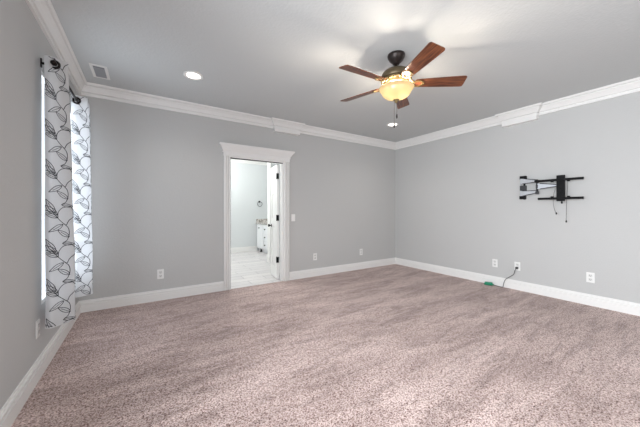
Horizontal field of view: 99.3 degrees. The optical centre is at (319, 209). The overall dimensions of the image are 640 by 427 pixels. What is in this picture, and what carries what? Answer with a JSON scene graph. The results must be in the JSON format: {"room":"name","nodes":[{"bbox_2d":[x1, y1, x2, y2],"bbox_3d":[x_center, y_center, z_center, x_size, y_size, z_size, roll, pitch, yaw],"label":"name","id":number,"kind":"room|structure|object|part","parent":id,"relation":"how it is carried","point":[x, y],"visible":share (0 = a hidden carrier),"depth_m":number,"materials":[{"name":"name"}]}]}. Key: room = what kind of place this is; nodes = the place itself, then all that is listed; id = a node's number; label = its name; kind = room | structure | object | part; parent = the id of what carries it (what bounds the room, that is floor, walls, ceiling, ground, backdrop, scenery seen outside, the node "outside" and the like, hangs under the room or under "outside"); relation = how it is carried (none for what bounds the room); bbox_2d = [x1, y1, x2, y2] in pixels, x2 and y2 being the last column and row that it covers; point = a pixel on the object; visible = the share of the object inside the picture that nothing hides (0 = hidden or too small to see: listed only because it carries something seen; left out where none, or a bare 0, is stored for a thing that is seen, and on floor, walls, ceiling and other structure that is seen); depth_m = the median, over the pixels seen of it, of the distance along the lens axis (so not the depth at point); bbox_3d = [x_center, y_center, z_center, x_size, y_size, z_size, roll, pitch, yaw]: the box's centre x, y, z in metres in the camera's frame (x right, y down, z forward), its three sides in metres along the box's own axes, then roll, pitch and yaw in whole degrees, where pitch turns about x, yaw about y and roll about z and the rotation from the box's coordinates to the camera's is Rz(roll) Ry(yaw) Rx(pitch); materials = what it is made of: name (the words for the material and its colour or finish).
{"room":"empty bedroom","nodes":[
{"label":"empty bedroom","id":0,"kind":"room"},
{"bbox_2d":[0,0,78,409],"bbox_3d":[-1.297,-0.144,0.687,0.130,2.727,5.962,0,0,-33],"label":"wall","id":1,"kind":"structure","parent":0,"point":[23,42],"depth_m":1.68,"materials":[{"name":"grey paint"}]},
{"bbox_2d":[36,318,39,338],"bbox_3d":[-2.050,0.862,1.979,0.009,0.128,0.078,0,0,-33],"label":"wall outlet","id":2,"kind":"object","parent":1,"relation":"attached to","point":[38,320],"visible":1,"depth_m":1.97,"materials":[{"name":"white plastic"}]},
{"bbox_2d":[0,301,80,426],"bbox_3d":[-1.233,1.149,0.728,0.022,0.140,5.962,0,0,-33],"label":"baseboard","id":3,"kind":"structure","parent":1,"relation":"attached to","point":[9,412],"depth_m":1.84,"materials":[{"name":"white wood"}]},
{"bbox_2d":[25,0,86,94],"bbox_3d":[-1.206,-1.437,0.745,0.086,0.142,5.962,0,0,-33],"label":"crown molding","id":4,"kind":"structure","parent":1,"relation":"attached to","point":[43,11],"depth_m":2.25,"materials":[{"name":"white wood"}]},
{"bbox_2d":[41,71,71,304],"bbox_3d":[-2.418,-0.171,2.494,0.040,1.780,1.085,0,0,-33],"label":"window","id":5,"kind":"structure","parent":1,"relation":"in","point":[43,297],"depth_m":2.07,"materials":[{"name":"white"}]},
{"bbox_2d":[40,58,77,101],"bbox_3d":[-2.337,-1.093,2.523,0.119,0.090,1.415,0,0,-33],"label":"curtain rod","id":6,"kind":"object","parent":1,"relation":"attached to","point":[53,62],"visible":0.44,"depth_m":2.04,"materials":[{"name":"black metal"}]},
{"bbox_2d":[44,55,75,328],"bbox_3d":[-2.009,-0.126,2.134,0.153,1.980,0.341,0,0,-33],"label":"curtain","id":7,"kind":"object","parent":6,"relation":"hanging from","point":[59,223],"visible":0.98,"depth_m":2.02,"materials":[{"name":"fabric"}]},
{"bbox_3d":[-2.302,-1.066,2.546,0.022,0.022,1.325,0,0,-33],"label":"rod","id":8,"kind":"part","parent":6,"relation":"part of","materials":[{"name":"black metal"}]},
{"bbox_2d":[70,95,92,297],"bbox_3d":[-2.467,-0.126,2.851,0.160,1.980,0.470,0,0,-33],"label":"curtain","id":9,"kind":"object","parent":6,"relation":"hanging from","point":[80,110],"visible":0.98,"depth_m":2.70,"materials":[{"name":"fabric"}]},
{"bbox_2d":[79,95,394,300],"bbox_3d":[-0.610,-0.144,4.759,5.708,2.727,0.130,0,0,-33],"label":"wall","id":10,"kind":"structure","parent":0,"point":[157,175],"depth_m":3.92,"materials":[{"name":"grey paint"}]},
{"bbox_2d":[79,281,223,312],"bbox_3d":[-2.158,1.149,3.667,1.663,0.140,0.022,0,0,-33],"label":"baseboard","id":11,"kind":"structure","parent":10,"relation":"attached to","point":[164,294],"depth_m":3.59,"materials":[{"name":"white wood"}]},
{"bbox_2d":[157,269,163,278],"bbox_3d":[-2.155,0.867,3.676,0.078,0.128,0.009,0,0,-33],"label":"wall outlet","id":12,"kind":"object","parent":10,"relation":"attached to","point":[160,273],"visible":1,"depth_m":3.67,"materials":[{"name":"white plastic"}]},
{"bbox_2d":[80,82,395,149],"bbox_3d":[-0.551,-1.437,4.668,5.448,0.142,0.086,0,0,-33],"label":"crown molding","id":13,"kind":"structure","parent":10,"relation":"attached to","point":[94,90],"depth_m":3.93,"materials":[{"name":"white wood"}]},
{"bbox_2d":[219,142,294,290],"bbox_3d":[-1.014,0.106,4.447,1.240,2.225,0.222,0,0,-33],"label":"door frame","id":14,"kind":"structure","parent":10,"relation":"attached to","point":[230,151],"depth_m":4.44,"materials":[{"name":"white wood"}]},
{"bbox_2d":[268,165,278,278],"bbox_3d":[-0.824,0.207,4.957,0.169,2.000,0.448,0,0,-25],"label":"door","id":15,"kind":"structure","parent":10,"relation":"in","point":[274,225],"depth_m":4.90,"materials":[{"name":"white wood"}]},
{"bbox_2d":[271,117,304,135],"bbox_3d":[-0.551,-1.412,4.644,0.622,0.192,0.128,0,0,-33],"label":"block","id":16,"kind":"object","parent":10,"relation":"attached to","point":[280,125],"visible":0.94,"depth_m":4.62,"materials":[{"name":"white wood"}]},
{"bbox_2d":[290,258,394,279],"bbox_3d":[0.591,1.149,5.446,2.685,0.140,0.022,0,0,-33],"label":"baseboard","id":17,"kind":"structure","parent":10,"relation":"attached to","point":[300,274],"depth_m":5.30,"materials":[{"name":"white wood"}]},
{"bbox_2d":[231,162,266,249],"bbox_3d":[-2.652,-0.144,7.753,3.070,2.727,0.100,0,0,-33],"label":"wall","id":18,"kind":"structure","parent":0,"point":[248,181],"depth_m":8.02,"materials":[{"name":"white paint"}]},
{"bbox_2d":[231,246,256,252],"bbox_3d":[-2.858,1.149,7.547,2.300,0.140,0.022,0,0,-33],"label":"baseboard","id":19,"kind":"structure","parent":18,"relation":"attached to","point":[249,248],"depth_m":7.95,"materials":[{"name":"white wood"}]},
{"bbox_2d":[231,159,266,164],"bbox_3d":[-2.601,-1.437,7.675,2.870,0.142,0.086,0,0,-33],"label":"crown molding","id":20,"kind":"structure","parent":18,"relation":"attached to","point":[232,160],"depth_m":8.02,"materials":[{"name":"white wood"}]},
{"bbox_2d":[271,163,279,260],"bbox_3d":[-0.790,-0.144,6.647,0.945,2.727,0.120,0,0,-33],"label":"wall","id":21,"kind":"structure","parent":0,"point":[272,164],"depth_m":6.46,"materials":[{"name":"white paint"}]},
{"bbox_2d":[267,163,270,262],"bbox_3d":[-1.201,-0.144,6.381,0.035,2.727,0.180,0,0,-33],"label":"door","id":22,"kind":"structure","parent":21,"relation":"attached to","point":[268,164],"depth_m":6.34,"materials":[{"name":"white wood"}]},
{"bbox_2d":[11,250,639,426],"bbox_3d":[0.065,1.269,3.716,5.708,0.100,9.830,0,0,-33],"label":"floor","id":23,"kind":"structure","parent":0,"point":[393,345],"depth_m":2.22,"materials":[{"name":"carpet"}]},
{"bbox_2d":[257,224,266,252],"bbox_3d":[-1.286,0.814,7.676,0.620,0.810,1.394,0,0,-33],"label":"vanity cabinet","id":24,"kind":"object","parent":23,"relation":"on","point":[261,229],"visible":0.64,"depth_m":7.78,"materials":[{"name":"white wood"}]},
{"bbox_3d":[-1.740,0.764,7.896,0.025,0.650,0.470,0,0,-33],"label":"cabinet door","id":25,"kind":"part","parent":24,"relation":"part of","materials":[{"name":"white wood"}]},
{"bbox_2d":[256,219,266,224],"bbox_3d":[-1.276,0.339,7.708,0.610,0.140,1.470,0,0,-33],"label":"countertop","id":26,"kind":"structure","parent":24,"relation":"on","point":[258,221],"depth_m":8.17,"materials":[{"name":"stone"}]},
{"bbox_3d":[-1.507,0.984,7.535,0.025,0.210,0.330,0,0,-33],"label":"drawer","id":27,"kind":"part","parent":24,"relation":"part of","materials":[{"name":"white wood"}]},
{"bbox_3d":[-1.507,0.549,7.535,0.025,0.220,0.330,0,0,-33],"label":"drawer","id":28,"kind":"part","parent":24,"relation":"part of","materials":[{"name":"white wood"}]},
{"bbox_2d":[484,267,517,286],"bbox_3d":[2.854,1.043,4.300,0.458,0.352,0.070,0,0,45],"label":"extension cord","id":29,"kind":"object","parent":23,"relation":"on","point":[485,283],"visible":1,"depth_m":4.37,"materials":[{"name":"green plastic"}]},
{"bbox_2d":[51,0,639,141],"bbox_3d":[1.045,-1.558,2.202,5.708,0.100,6.222,0,0,-33],"label":"ceiling","id":30,"kind":"structure","parent":0,"point":[281,59],"depth_m":2.60,"materials":[{"name":"grey paint"}]},
{"bbox_2d":[89,63,109,79],"bbox_3d":[-2.396,-1.504,2.964,0.150,0.008,0.330,0,0,-33],"label":"ceiling vent","id":31,"kind":"object","parent":30,"relation":"in","point":[98,71],"visible":1,"depth_m":2.95,"materials":[{"name":"white plastic"}]},
{"bbox_2d":[183,71,203,79],"bbox_3d":[-1.418,-1.504,3.050,0.208,0.008,0.208,0,0,-33],"label":"recessed light","id":32,"kind":"object","parent":30,"relation":"in","point":[192,75],"visible":1,"depth_m":3.04,"materials":[{"name":"white plastic"}]},
{"bbox_2d":[387,123,398,126],"bbox_3d":[1.279,-1.504,4.797,0.208,0.008,0.208,0,0,-33],"label":"recessed light","id":33,"kind":"object","parent":30,"relation":"in","point":[388,124],"visible":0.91,"depth_m":4.78,"materials":[{"name":"white plastic"}]},
{"bbox_2d":[339,42,466,127],"bbox_3d":[0.706,-1.153,2.630,1.201,0.709,1.245,0,0,-33],"label":"ceiling fan","id":34,"kind":"object","parent":30,"relation":"hanging from","point":[396,83],"visible":1,"depth_m":2.55,"materials":[{"name":"brown wood"}]},
{"bbox_3d":[0.436,-1.226,2.915,0.463,0.007,0.140,0,15,41],"label":"blade","id":35,"kind":"part","parent":34,"relation":"part of","materials":[{"name":"brown wood"}]},
{"bbox_3d":[0.392,-1.226,2.439,0.463,0.007,0.140,0,15,-31],"label":"blade","id":36,"kind":"part","parent":34,"relation":"part of","materials":[{"name":"brown wood"}]},
{"bbox_3d":[0.742,-1.127,2.646,0.334,0.118,0.334,0,0,-33],"label":"lamp shade","id":37,"kind":"part","parent":34,"relation":"part of","materials":[{"name":"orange glass"}]},
{"bbox_3d":[0.903,-1.226,3.019,0.140,0.007,0.463,-16,-6,22],"label":"blade","id":38,"kind":"part","parent":34,"relation":"part of","materials":[{"name":"brown wood"}]},
{"bbox_3d":[0.831,-1.226,2.250,0.140,0.007,0.463,15,-3,-12],"label":"blade","id":39,"kind":"part","parent":34,"relation":"part of","materials":[{"name":"brown wood"}]},
{"bbox_3d":[1.146,-1.226,2.608,0.463,0.007,0.140,0,-15,5],"label":"blade","id":40,"kind":"part","parent":34,"relation":"part of","materials":[{"name":"brown wood"}]},
{"bbox_2d":[395,92,639,303],"bbox_3d":[3.386,-0.144,3.716,0.130,2.727,5.962,0,0,-33],"label":"wall","id":41,"kind":"structure","parent":0,"point":[458,205],"depth_m":3.97,"materials":[{"name":"grey paint"}]},
{"bbox_2d":[492,259,497,266],"bbox_3d":[2.845,0.863,4.425,0.009,0.128,0.078,0,0,-33],"label":"wall outlet","id":42,"kind":"object","parent":41,"relation":"attached to","point":[494,261],"visible":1,"depth_m":4.42,"materials":[{"name":"white plastic"}]},
{"bbox_2d":[514,262,519,270],"bbox_3d":[3.017,0.859,4.159,0.009,0.128,0.078,0,0,-33],"label":"wall outlet","id":43,"kind":"object","parent":41,"relation":"attached to","point":[516,264],"visible":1,"depth_m":4.16,"materials":[{"name":"white plastic"}]},
{"bbox_2d":[395,257,639,315],"bbox_3d":[3.323,1.149,3.675,0.022,0.140,5.962,0,0,-33],"label":"baseboard","id":44,"kind":"structure","parent":41,"relation":"attached to","point":[622,306],"depth_m":3.92,"materials":[{"name":"white wood"}]},
{"bbox_2d":[395,77,639,149],"bbox_3d":[3.296,-1.437,3.658,0.086,0.142,5.962,0,0,-33],"label":"crown molding","id":45,"kind":"structure","parent":41,"relation":"attached to","point":[630,86],"depth_m":3.73,"materials":[{"name":"white wood"}]},
{"bbox_2d":[495,102,542,126],"bbox_3d":[2.988,-1.408,4.095,0.128,0.200,0.602,0,0,-33],"label":"block","id":46,"kind":"object","parent":41,"relation":"attached to","point":[529,113],"visible":0.96,"depth_m":4.06,"materials":[{"name":"white wood"}]},
{"bbox_2d":[519,175,583,221],"bbox_3d":[3.145,-0.171,3.761,0.122,0.672,0.748,0,0,-22],"label":"mount","id":47,"kind":"object","parent":41,"relation":"attached to","point":[560,179],"visible":1,"depth_m":3.70,"materials":[{"name":"black metal"}]},
{"bbox_3d":[3.056,-0.429,3.987,0.028,0.077,0.222,0,0,-23],"label":"arm","id":48,"kind":"part","parent":47,"relation":"part of","materials":[{"name":"silver metal"}]},
{"bbox_3d":[3.056,-0.245,3.987,0.028,0.077,0.222,0,0,-23],"label":"arm","id":49,"kind":"part","parent":47,"relation":"part of","materials":[{"name":"silver metal"}]},
{"bbox_3d":[3.156,-0.337,3.783,0.028,0.081,0.217,0,0,-29],"label":"arm","id":50,"kind":"part","parent":47,"relation":"part of","materials":[{"name":"silver metal"}]},
{"bbox_3d":[3.188,-0.399,3.649,0.036,0.043,0.515,0,0,-33],"label":"rail","id":51,"kind":"part","parent":47,"relation":"part of","materials":[{"name":"black metal"}]},
{"bbox_3d":[3.221,-0.293,3.640,0.032,0.348,0.087,0,0,-33],"label":"pivot plate","id":52,"kind":"part","parent":47,"relation":"part of","materials":[{"name":"black metal"}]},
{"bbox_3d":[3.199,-0.164,3.633,0.036,0.045,0.475,0,0,-33],"label":"rail","id":53,"kind":"part","parent":47,"relation":"part of","materials":[{"name":"black metal"}]},
{"bbox_2d":[586,272,594,282],"bbox_3d":[3.458,0.864,3.478,0.009,0.128,0.078,0,0,-33],"label":"wall outlet","id":54,"kind":"object","parent":41,"relation":"attached to","point":[590,277],"visible":1,"depth_m":3.48,"materials":[{"name":"white plastic"}]}
]}

